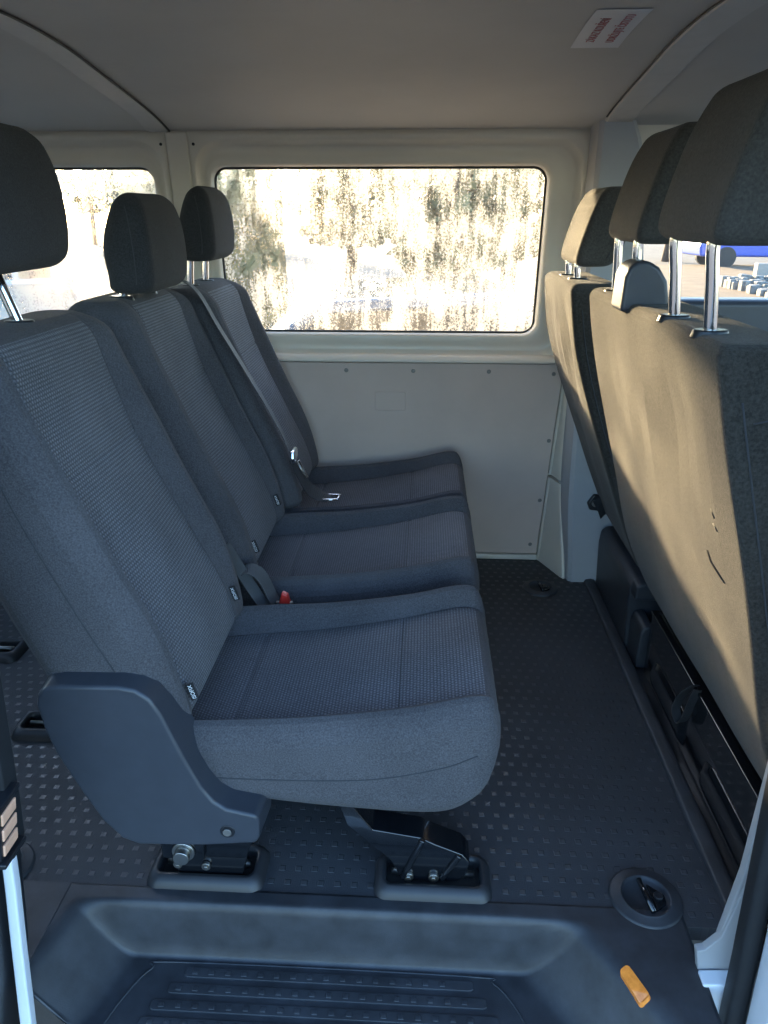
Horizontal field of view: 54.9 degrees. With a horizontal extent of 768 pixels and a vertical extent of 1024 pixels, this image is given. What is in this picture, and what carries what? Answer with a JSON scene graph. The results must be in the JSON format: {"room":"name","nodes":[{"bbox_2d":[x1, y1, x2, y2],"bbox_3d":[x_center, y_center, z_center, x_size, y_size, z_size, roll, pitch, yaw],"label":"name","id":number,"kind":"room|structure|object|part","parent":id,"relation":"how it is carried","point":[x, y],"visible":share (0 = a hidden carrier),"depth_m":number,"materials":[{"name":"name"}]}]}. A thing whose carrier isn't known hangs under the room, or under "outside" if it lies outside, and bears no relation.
{"room":"vehicle interior","nodes":[
{"label":"vehicle interior","id":0,"kind":"room"},
{"bbox_2d":[0,674,24,858],"bbox_3d":[-0.507,0.190,0.901,0.050,0.630,0.072,1,22,3],"label":"trim","id":1,"kind":"structure","parent":0,"point":[7,764],"depth_m":0.97,"materials":[{"name":"black plastic"}]},
{"bbox_2d":[29,129,590,354],"bbox_3d":[-0.577,-0.775,2.214,2.322,0.640,0.104,1,22,3],"label":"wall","id":2,"kind":"structure","parent":0,"point":[562,154],"depth_m":2.08,"materials":[{"name":"grey paint"}]},
{"bbox_2d":[0,10,169,131],"bbox_3d":[-0.668,-0.793,1.280,0.060,0.124,1.655,1,22,3],"label":"trim","id":3,"kind":"structure","parent":2,"relation":"attached to","point":[67,59],"depth_m":1.59,"materials":[{"name":"grey plastic"}]},
{"bbox_2d":[54,167,155,190],"bbox_3d":[-1.168,-0.796,2.269,1.021,0.472,0.060,1,22,3],"label":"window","id":4,"kind":"structure","parent":2,"relation":"in","point":[108,168],"depth_m":2.14,"materials":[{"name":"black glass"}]},
{"bbox_2d":[165,132,202,280],"bbox_3d":[-0.573,-0.782,2.230,0.062,0.639,0.146,1,22,3],"label":"trim","id":5,"kind":"structure","parent":2,"relation":"attached to","point":[176,142],"depth_m":2.09,"materials":[{"name":"grey paint"}]},
{"bbox_2d":[27,128,589,131],"bbox_3d":[-0.676,-1.092,2.115,2.500,0.035,0.138,1,22,3],"label":"trim","id":6,"kind":"structure","parent":2,"relation":"attached to","point":[561,128],"depth_m":2.03,"materials":[{"name":"grey paint"}]},
{"bbox_2d":[214,166,546,332],"bbox_3d":[-0.014,-0.773,2.213,0.956,0.472,0.060,1,22,3],"label":"window","id":7,"kind":"structure","parent":2,"relation":"in","point":[291,181],"depth_m":2.19,"materials":[{"name":"clear glass"}]},
{"bbox_2d":[605,0,767,121],"bbox_3d":[0.572,-0.756,1.190,0.073,0.125,1.590,1,22,3],"label":"trim","id":8,"kind":"structure","parent":2,"relation":"attached to","point":[690,43],"depth_m":1.46,"materials":[{"name":"grey plastic"}]},
{"bbox_2d":[30,883,721,1023],"bbox_3d":[-0.039,0.754,1.211,1.076,0.112,0.199,1,22,3],"label":"step","id":9,"kind":"structure","parent":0,"point":[557,964],"depth_m":1.25,"materials":[{"name":"plastic"}]},
{"bbox_2d":[103,961,524,1023],"bbox_3d":[-0.109,0.810,1.209,0.696,0.003,0.140,1,22,3],"label":"trim","id":10,"kind":"structure","parent":9,"relation":"attached to","point":[151,962],"depth_m":1.27,"materials":[{"name":"plastic"}]},
{"bbox_2d":[138,967,498,1023],"bbox_3d":[-0.100,0.808,1.213,0.585,0.008,0.105,1,22,3],"label":"step tread","id":11,"kind":"structure","parent":9,"relation":"on","point":[317,1013],"depth_m":1.22,"materials":[{"name":"plastic"}]},
{"bbox_2d":[620,965,649,1007],"bbox_3d":[0.387,0.732,1.140,0.020,0.027,0.056,-9,24,-21],"label":"reflector","id":12,"kind":"object","parent":9,"relation":"on","point":[639,992],"visible":1,"depth_m":1.13,"materials":[{"name":"orange plastic"}]},
{"bbox_2d":[698,970,727,1013],"bbox_3d":[0.525,0.812,1.178,0.073,0.210,0.026,1,22,3],"label":"trim","id":13,"kind":"structure","parent":9,"relation":"attached to","point":[715,980],"depth_m":1.14,"materials":[{"name":"white paint"}]},
{"bbox_2d":[0,558,766,972],"bbox_3d":[-0.071,0.471,1.805,3.800,0.030,1.740,1,22,3],"label":"floor","id":14,"kind":"structure","parent":0,"point":[578,793],"depth_m":1.48,"materials":[{"name":"rubber"}]},
{"bbox_2d":[0,638,28,662],"bbox_3d":[-1.034,0.368,1.991,0.135,0.022,0.100,1,22,3],"label":"mount","id":15,"kind":"object","parent":14,"relation":"on","point":[12,650],"visible":0.92,"depth_m":1.99,"materials":[{"name":"plastic"}]},
{"bbox_2d":[21,842,34,877],"bbox_3d":[-0.696,0.636,1.337,0.120,0.016,0.120,1,22,3],"label":"ring","id":16,"kind":"object","parent":14,"relation":"on","point":[27,852],"visible":0.17,"depth_m":1.35,"materials":[{"name":"plastic"}]},
{"bbox_2d":[11,711,50,741],"bbox_3d":[-0.746,0.487,1.696,0.195,0.022,0.095,1,22,3],"label":"mount","id":17,"kind":"object","parent":14,"relation":"on","point":[31,728],"visible":0.4,"depth_m":1.66,"materials":[{"name":"plastic"}]},
{"bbox_2d":[23,880,70,963],"bbox_3d":[-0.630,0.687,1.237,0.148,0.009,0.163,1,22,3],"label":"trim","id":18,"kind":"structure","parent":14,"relation":"on","point":[43,899],"depth_m":1.26,"materials":[{"name":"plastic"}]},
{"bbox_2d":[147,845,270,892],"bbox_3d":[-0.315,0.634,1.334,0.210,0.022,0.100,1,22,3],"label":"bracket","id":19,"kind":"object","parent":14,"relation":"on","point":[162,874],"visible":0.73,"depth_m":1.30,"materials":[{"name":"plastic"}]},
{"bbox_2d":[0,123,500,881],"bbox_3d":[-0.223,0.034,1.212,0.830,1.206,0.470,1,22,3],"label":"seat","id":20,"kind":"object","parent":14,"relation":"on","point":[179,708],"visible":1,"depth_m":1.15,"materials":[{"name":"fabric"}]},
{"bbox_3d":[-0.571,-0.341,1.115,0.046,0.146,0.017,1,22,3],"label":"post","id":21,"kind":"part","parent":20,"relation":"part of","materials":[{"name":"silver metal"}]},
{"bbox_3d":[-0.463,-0.007,1.228,0.345,0.600,0.427,1,22,3],"label":"backrest","id":22,"kind":"part","parent":20,"relation":"part of","materials":[{"name":"fabric"}]},
{"bbox_3d":[-0.293,0.551,1.290,0.190,0.190,0.057,1,22,3],"label":"leg","id":23,"kind":"part","parent":20,"relation":"part of","materials":[{"name":"black paint"}]},
{"bbox_2d":[227,542,279,604],"bbox_3d":[-0.276,0.134,1.539,0.107,0.152,0.047,1,22,3],"label":"strap","id":24,"kind":"object","parent":20,"relation":"attached to","point":[245,573],"visible":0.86,"depth_m":1.54,"materials":[{"name":"black fabric"}]},
{"bbox_2d":[275,591,293,603],"bbox_3d":[-0.209,0.206,1.561,0.038,0.085,0.016,1,22,3],"label":"buckle","id":25,"kind":"object","parent":24,"relation":"attached to","point":[284,599],"visible":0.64,"depth_m":1.54,"materials":[{"name":"red plastic"}]},
{"bbox_2d":[192,585,500,811],"bbox_3d":[-0.077,0.312,1.341,0.537,0.227,0.424,1,22,3],"label":"cushion","id":26,"kind":"object","parent":20,"relation":"on","point":[384,703],"depth_m":1.22,"materials":[{"name":"fabric"}]},
{"bbox_3d":[0.036,0.558,1.291,0.227,0.175,0.056,1,22,3],"label":"leg","id":27,"kind":"part","parent":20,"relation":"part of","materials":[{"name":"black paint"}]},
{"bbox_2d":[68,186,478,605],"bbox_3d":[-0.191,-0.213,1.897,0.839,1.150,0.854,1,22,3],"label":"seat","id":28,"kind":"object","parent":14,"relation":"on","point":[400,527],"visible":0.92,"depth_m":1.77,"materials":[{"name":"fabric"}]},
{"bbox_3d":[-0.445,-0.191,1.690,0.353,0.595,0.425,1,22,3],"label":"backrest","id":29,"kind":"part","parent":28,"relation":"part of","materials":[{"name":"fabric"}]},
{"bbox_3d":[-0.497,-0.628,1.897,0.023,0.129,0.017,1,22,3],"label":"post","id":30,"kind":"part","parent":28,"relation":"part of","materials":[{"name":"silver metal"}]},
{"bbox_3d":[-0.490,-0.681,2.026,0.023,0.129,0.017,1,22,3],"label":"post","id":31,"kind":"part","parent":28,"relation":"part of","materials":[{"name":"silver metal"}]},
{"bbox_3d":[-0.390,-0.345,2.089,0.351,0.580,0.417,1,22,3],"label":"backrest","id":32,"kind":"part","parent":28,"relation":"part of","materials":[{"name":"fabric"}]},
{"bbox_2d":[182,280,340,501],"bbox_3d":[-0.343,-0.289,1.867,0.447,0.567,0.126,1,22,3],"label":"belt","id":33,"kind":"object","parent":28,"relation":"hanging from","point":[310,489],"visible":0.92,"depth_m":1.87,"materials":[{"name":"grey fabric"}]},
{"bbox_3d":[-0.210,-0.110,1.905,0.027,0.049,0.021,1,22,3],"label":"tongue blade","id":34,"kind":"part","parent":33,"relation":"part of","materials":[{"name":"metal"}]},
{"bbox_3d":[-0.145,-0.039,1.996,0.055,0.008,0.048,1,22,3],"label":"buckle frame","id":35,"kind":"part","parent":33,"relation":"part of","materials":[{"name":"silver metal"}]},
{"bbox_2d":[239,495,478,605],"bbox_3d":[-0.051,0.126,1.799,0.537,0.227,0.430,1,22,3],"label":"cushion","id":36,"kind":"object","parent":28,"relation":"on","point":[337,556],"depth_m":1.76,"materials":[{"name":"fabric"}]},
{"bbox_2d":[284,451,467,513],"bbox_3d":[-0.029,-0.024,2.202,0.537,0.226,0.414,1,22,3],"label":"cushion","id":37,"kind":"object","parent":28,"relation":"on","point":[437,475],"depth_m":2.22,"materials":[{"name":"fabric"}]},
{"bbox_2d":[374,854,491,903],"bbox_3d":[0.086,0.643,1.312,0.206,0.022,0.100,1,22,3],"label":"mount","id":38,"kind":"object","parent":14,"relation":"on","point":[474,887],"visible":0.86,"depth_m":1.28,"materials":[{"name":"plastic"}]},
{"bbox_2d":[523,579,557,596],"bbox_3d":[0.492,0.233,2.330,0.110,0.016,0.110,1,22,3],"label":"ring","id":39,"kind":"object","parent":14,"relation":"on","point":[536,587],"visible":1,"depth_m":2.32,"materials":[{"name":"plastic"}]},
{"bbox_2d":[545,186,638,566],"bbox_3d":[0.836,-0.246,2.003,0.794,1.159,0.448,1,22,3],"label":"seat","id":40,"kind":"object","parent":14,"relation":"on","point":[588,242],"visible":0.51,"depth_m":1.81,"materials":[{"name":"fabric"}]},
{"bbox_3d":[0.485,-0.648,1.919,0.029,0.101,0.017,1,22,3],"label":"post","id":41,"kind":"part","parent":40,"relation":"part of","materials":[{"name":"silver metal"}]},
{"bbox_3d":[0.479,-0.603,1.808,0.029,0.101,0.017,1,22,3],"label":"post","id":42,"kind":"part","parent":40,"relation":"part of","materials":[{"name":"silver metal"}]},
{"bbox_2d":[596,526,661,667],"bbox_3d":[0.705,0.210,2.100,0.099,0.238,0.467,1,22,3],"label":"cover","id":43,"kind":"object","parent":14,"relation":"on","point":[628,599],"visible":0.56,"depth_m":2.02,"materials":[{"name":"black plastic"}]},
{"bbox_2d":[608,868,683,929],"bbox_3d":[0.452,0.660,1.276,0.124,0.016,0.124,1,22,3],"label":"ring","id":44,"kind":"object","parent":14,"relation":"on","point":[630,888],"visible":1,"depth_m":1.27,"materials":[{"name":"plastic"}]},
{"bbox_3d":[0.473,0.665,1.276,0.022,0.006,0.052,-1,22,-2],"label":"plate","id":45,"kind":"part","parent":44,"relation":"part of","materials":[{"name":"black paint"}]},
{"bbox_2d":[584,579,732,909],"bbox_3d":[0.625,0.451,1.798,0.034,0.013,1.244,1,22,3],"label":"trim","id":46,"kind":"structure","parent":14,"relation":"on","point":[720,878],"depth_m":1.58,"materials":[{"name":"plastic"}]},
{"bbox_2d":[590,69,767,930],"bbox_3d":[0.799,-0.024,1.313,0.794,1.266,0.812,1,22,3],"label":"bench","id":47,"kind":"object","parent":14,"relation":"on","point":[684,386],"visible":0.99,"depth_m":1.12,"materials":[{"name":"fabric"}]},
{"bbox_3d":[0.463,-0.500,1.451,0.028,0.164,0.017,1,22,3],"label":"post","id":48,"kind":"part","parent":47,"relation":"part of","materials":[{"name":"silver metal"}]},
{"bbox_3d":[0.456,-0.447,1.322,0.028,0.164,0.017,1,22,3],"label":"post","id":49,"kind":"part","parent":47,"relation":"part of","materials":[{"name":"silver metal"}]},
{"bbox_3d":[0.426,-0.355,1.074,0.032,0.177,0.017,1,22,3],"label":"post","id":50,"kind":"part","parent":47,"relation":"part of","materials":[{"name":"silver metal"}]},
{"bbox_3d":[0.597,0.024,1.346,0.367,0.765,0.805,1,22,3],"label":"backrest","id":51,"kind":"part","parent":47,"relation":"part of","materials":[{"name":"fabric"}]},
{"bbox_2d":[671,685,701,723],"bbox_3d":[0.639,0.405,1.564,0.031,0.107,0.052,-3,22,-8],"label":"strap","id":52,"kind":"object","parent":47,"relation":"hanging from","point":[676,712],"visible":1,"depth_m":1.56,"materials":[{"name":"black fabric"}]},
{"bbox_3d":[0.418,-0.299,0.936,0.032,0.177,0.017,1,22,3],"label":"post","id":53,"kind":"part","parent":47,"relation":"part of","materials":[{"name":"silver metal"}]},
{"bbox_2d":[0,0,767,130],"bbox_3d":[-0.074,-0.787,1.240,3.800,0.157,1.708,1,22,3],"label":"ceiling","id":54,"kind":"structure","parent":0,"point":[193,64],"depth_m":1.54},
{"bbox_2d":[571,9,652,47],"bbox_3d":[0.405,-0.869,1.335,0.092,0.014,0.235,1,22,3],"label":"sticker","id":55,"kind":"object","parent":54,"relation":"attached to","point":[606,28],"visible":1,"depth_m":1.33,"materials":[{"name":"white paper"}]},
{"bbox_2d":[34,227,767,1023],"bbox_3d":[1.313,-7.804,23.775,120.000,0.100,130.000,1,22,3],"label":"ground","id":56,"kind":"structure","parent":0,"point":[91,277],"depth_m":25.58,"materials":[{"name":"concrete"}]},
{"bbox_2d":[0,170,77,319],"bbox_3d":[-7.207,-4.897,9.350,5.480,5.350,5.500,-10,24,-23],"label":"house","id":57,"kind":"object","parent":56,"relation":"on","point":[49,288],"visible":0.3,"depth_m":8.98,"materials":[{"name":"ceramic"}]},
{"bbox_3d":[-4.375,-3.313,8.571,0.780,1.180,0.020,-10,24,-23],"label":"pane","id":58,"kind":"part","parent":57,"relation":"part of","materials":[{"name":"clear glass"}]},
{"bbox_2d":[58,170,111,244],"bbox_3d":[-15.789,-18.017,38.936,3.464,7.450,3.500,1,22,3],"label":"tree","id":59,"kind":"object","parent":56,"relation":"on","point":[89,200],"visible":0.29,"depth_m":39.15,"materials":[{"name":"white plant"}]},
{"bbox_2d":[89,170,116,207],"bbox_3d":[-12.784,-16.915,36.530,3.372,7.216,3.280,1,22,3],"label":"tree","id":60,"kind":"object","parent":56,"relation":"on","point":[105,186],"visible":0.06,"depth_m":36.40,"materials":[{"name":"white plant"}]},
{"bbox_2d":[106,169,287,327],"bbox_3d":[-2.418,-3.445,9.907,2.230,2.241,0.860,1,22,3],"label":"tree","id":61,"kind":"object","parent":56,"relation":"on","point":[263,250],"visible":0.3,"depth_m":9.53,"materials":[{"name":"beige plant"}]},
{"bbox_2d":[282,169,421,279],"bbox_3d":[-0.729,-6.923,15.025,3.092,4.859,3.091,1,22,3],"label":"tree","id":62,"kind":"object","parent":56,"relation":"on","point":[348,212],"visible":0.27,"depth_m":14.93,"materials":[{"name":"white plant"}]},
{"bbox_2d":[264,274,533,330],"bbox_3d":[0.112,-0.887,4.929,3.602,1.240,1.462,-1,22,-3],"label":"parked car","id":63,"kind":"object","parent":56,"relation":"on","point":[380,294],"visible":0.05,"depth_m":4.12,"materials":[{"name":"paint"}]},
{"bbox_3d":[0.191,-1.244,4.788,1.921,0.360,1.403,-1,22,-3],"label":"glass","id":64,"kind":"part","parent":63,"relation":"part of","materials":[{"name":"glass"}]},
{"bbox_2d":[371,169,538,276],"bbox_3d":[0.816,-4.308,9.038,2.220,4.508,2.306,1,22,3],"label":"tree","id":65,"kind":"object","parent":56,"relation":"on","point":[470,198],"visible":0.41,"depth_m":8.93,"materials":[{"name":"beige plant"}]},
{"bbox_2d":[412,169,543,290],"bbox_3d":[2.031,-5.521,11.916,3.508,4.600,3.454,1,22,3],"label":"tree","id":66,"kind":"object","parent":56,"relation":"on","point":[518,252],"visible":0.03,"depth_m":12.01,"materials":[{"name":"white plant"}]},
{"bbox_2d":[661,244,668,261],"bbox_3d":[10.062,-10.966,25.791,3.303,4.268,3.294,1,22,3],"label":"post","id":67,"kind":"object","parent":56,"relation":"on","point":[665,255],"visible":0.02,"depth_m":26.39,"materials":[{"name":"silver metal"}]},
{"bbox_2d":[682,241,767,266],"bbox_3d":[12.057,-8.699,23.884,4.294,1.476,1.750,0,22,0],"label":"parked car","id":68,"kind":"object","parent":56,"relation":"on","point":[728,254],"visible":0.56,"depth_m":23.25,"materials":[{"name":"blue paint"}]},
{"bbox_2d":[517,264,763,296],"bbox_3d":[22.468,-5.198,17.148,37.000,0.050,14.000,1,22,3],"label":"verge","id":69,"kind":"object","parent":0,"point":[693,276],"depth_m":19.81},
{"bbox_2d":[719,273,767,296],"bbox_3d":[11.337,-4.818,15.825,7.278,0.338,3.062,1,22,3],"label":"gravel bank","id":70,"kind":"object","parent":69,"relation":"on","point":[756,284],"visible":0.82,"depth_m":16.28,"materials":[{"name":"stone"}]},
{"bbox_2d":[753,263,767,275],"bbox_3d":[17.366,-6.120,18.928,15.400,0.420,0.250,1,22,3],"label":"wall","id":71,"kind":"structure","parent":69,"relation":"on","point":[759,268],"depth_m":19.17,"materials":[{"name":"white paint"}]},
{"bbox_2d":[681,297,767,330],"bbox_3d":[1.297,-0.224,2.375,1.150,0.890,0.100,1,22,3],"label":"wall","id":72,"kind":"structure","parent":0,"point":[753,311],"depth_m":2.19,"materials":[{"name":"plastic"}]},
{"bbox_2d":[638,125,678,144],"bbox_3d":[1.244,-0.865,2.053,1.250,0.540,0.100,1,22,3],"label":"trim","id":73,"kind":"structure","parent":72,"relation":"attached to","point":[646,131],"depth_m":1.97,"materials":[{"name":"grey paint"}]},
{"bbox_2d":[746,929,767,1023],"bbox_3d":[0.536,0.278,0.818,0.199,1.510,0.158,1,22,3],"label":"trim","id":74,"kind":"structure","parent":0,"point":[758,1010],"depth_m":1.03,"materials":[{"name":"white paint"}]},
{"bbox_2d":[716,762,767,931],"bbox_3d":[0.509,0.147,0.847,0.095,1.330,0.207,5,23,13],"label":"trim","id":75,"kind":"structure","parent":74,"relation":"attached to","point":[740,880],"depth_m":1.09,"materials":[{"name":"grey plastic"}]},
{"bbox_2d":[694,883,745,969],"bbox_3d":[0.513,0.632,1.129,0.060,0.220,0.014,1,22,3],"label":"trim","id":76,"kind":"structure","parent":75,"relation":"attached to","point":[714,953],"depth_m":1.14,"materials":[{"name":"white metal"}]},
{"bbox_2d":[719,774,767,1023],"bbox_3d":[0.477,0.262,0.858,0.056,1.510,0.206,18,28,37],"label":"trim","id":77,"kind":"structure","parent":74,"relation":"attached to","point":[753,915],"depth_m":1.04,"materials":[{"name":"black rubber"}]},
{"bbox_3d":[-0.590,-0.176,2.513,2.670,0.697,0.078,1,22,3],"label":"wall","id":78,"kind":"structure","parent":0,"visible":0},
{"bbox_2d":[276,353,555,363],"bbox_3d":[-0.610,-0.492,2.332,2.335,0.023,0.036,1,22,3],"label":"trim","id":79,"kind":"structure","parent":78,"relation":"attached to","point":[292,357],"depth_m":2.29,"materials":[{"name":"grey paint"}]},
{"bbox_2d":[279,361,560,552],"bbox_3d":[-0.586,-0.180,2.461,2.282,0.644,0.014,1,22,3],"label":"wall panel","id":80,"kind":"object","parent":78,"relation":"attached to","point":[499,419],"visible":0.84,"depth_m":2.37,"materials":[{"name":"grey plastic"}]},
{"bbox_2d":[476,552,536,559],"bbox_3d":[-0.603,0.130,2.584,2.250,0.018,0.022,1,22,3],"label":"baseboard","id":81,"kind":"structure","parent":78,"relation":"attached to","point":[483,555],"depth_m":2.52,"materials":[{"name":"grey paint"}]},
{"bbox_2d":[536,475,564,578],"bbox_3d":[0.553,0.047,2.414,0.073,0.300,0.160,1,22,3],"label":"trim","id":82,"kind":"structure","parent":78,"relation":"attached to","point":[550,551],"depth_m":2.42,"materials":[{"name":"grey paint"}]},
{"bbox_2d":[548,383,566,480],"bbox_3d":[0.554,-0.280,2.320,0.038,0.355,0.088,1,22,3],"label":"trim","id":83,"kind":"structure","parent":78,"relation":"attached to","point":[555,464],"depth_m":2.34,"materials":[{"name":"grey paint"}]},
{"bbox_2d":[587,494,605,518],"bbox_3d":[0.655,-0.018,2.265,0.061,0.068,0.042,1,22,3],"label":"anchor","id":84,"kind":"object","parent":78,"relation":"attached to","point":[594,503],"visible":0.89,"depth_m":2.26,"materials":[{"name":"black plastic"}]},
{"bbox_3d":[0.655,-0.029,2.274,0.061,0.053,0.016,1,22,3],"label":"plate","id":85,"kind":"part","parent":84,"relation":"part of","materials":[{"name":"black plastic"}]},
{"bbox_2d":[557,119,643,581],"bbox_3d":[0.659,-0.441,2.239,0.240,1.335,0.255,1,22,3],"label":"trim","id":86,"kind":"structure","parent":78,"relation":"attached to","point":[613,146],"depth_m":2.26,"materials":[{"name":"grey plastic"}]},
{"bbox_3d":[-1.380,0.241,0.857,1.270,1.510,0.060,1,22,3],"label":"wall","id":87,"kind":"structure","parent":0,"visible":0},
{"bbox_2d":[0,781,25,869],"bbox_3d":[-0.515,0.416,0.986,0.052,0.104,0.054,1,22,3],"label":"plate","id":88,"kind":"object","parent":87,"relation":"attached to","point":[11,842],"visible":0.98,"depth_m":0.98,"materials":[{"name":"black plastic"}]},
{"bbox_2d":[0,849,27,1023],"bbox_3d":[-0.635,0.238,0.890,0.255,1.530,0.199,1,22,3],"label":"trim","id":89,"kind":"structure","parent":87,"relation":"attached to","point":[9,1012],"depth_m":1.10,"materials":[{"name":"black plastic"}]},
{"bbox_2d":[3,855,36,1023],"bbox_3d":[-0.581,0.812,1.166,0.136,0.718,0.017,1,22,3],"label":"trim","id":90,"kind":"structure","parent":87,"relation":"attached to","point":[26,1007],"depth_m":1.08,"materials":[{"name":"white paint"}]}
]}

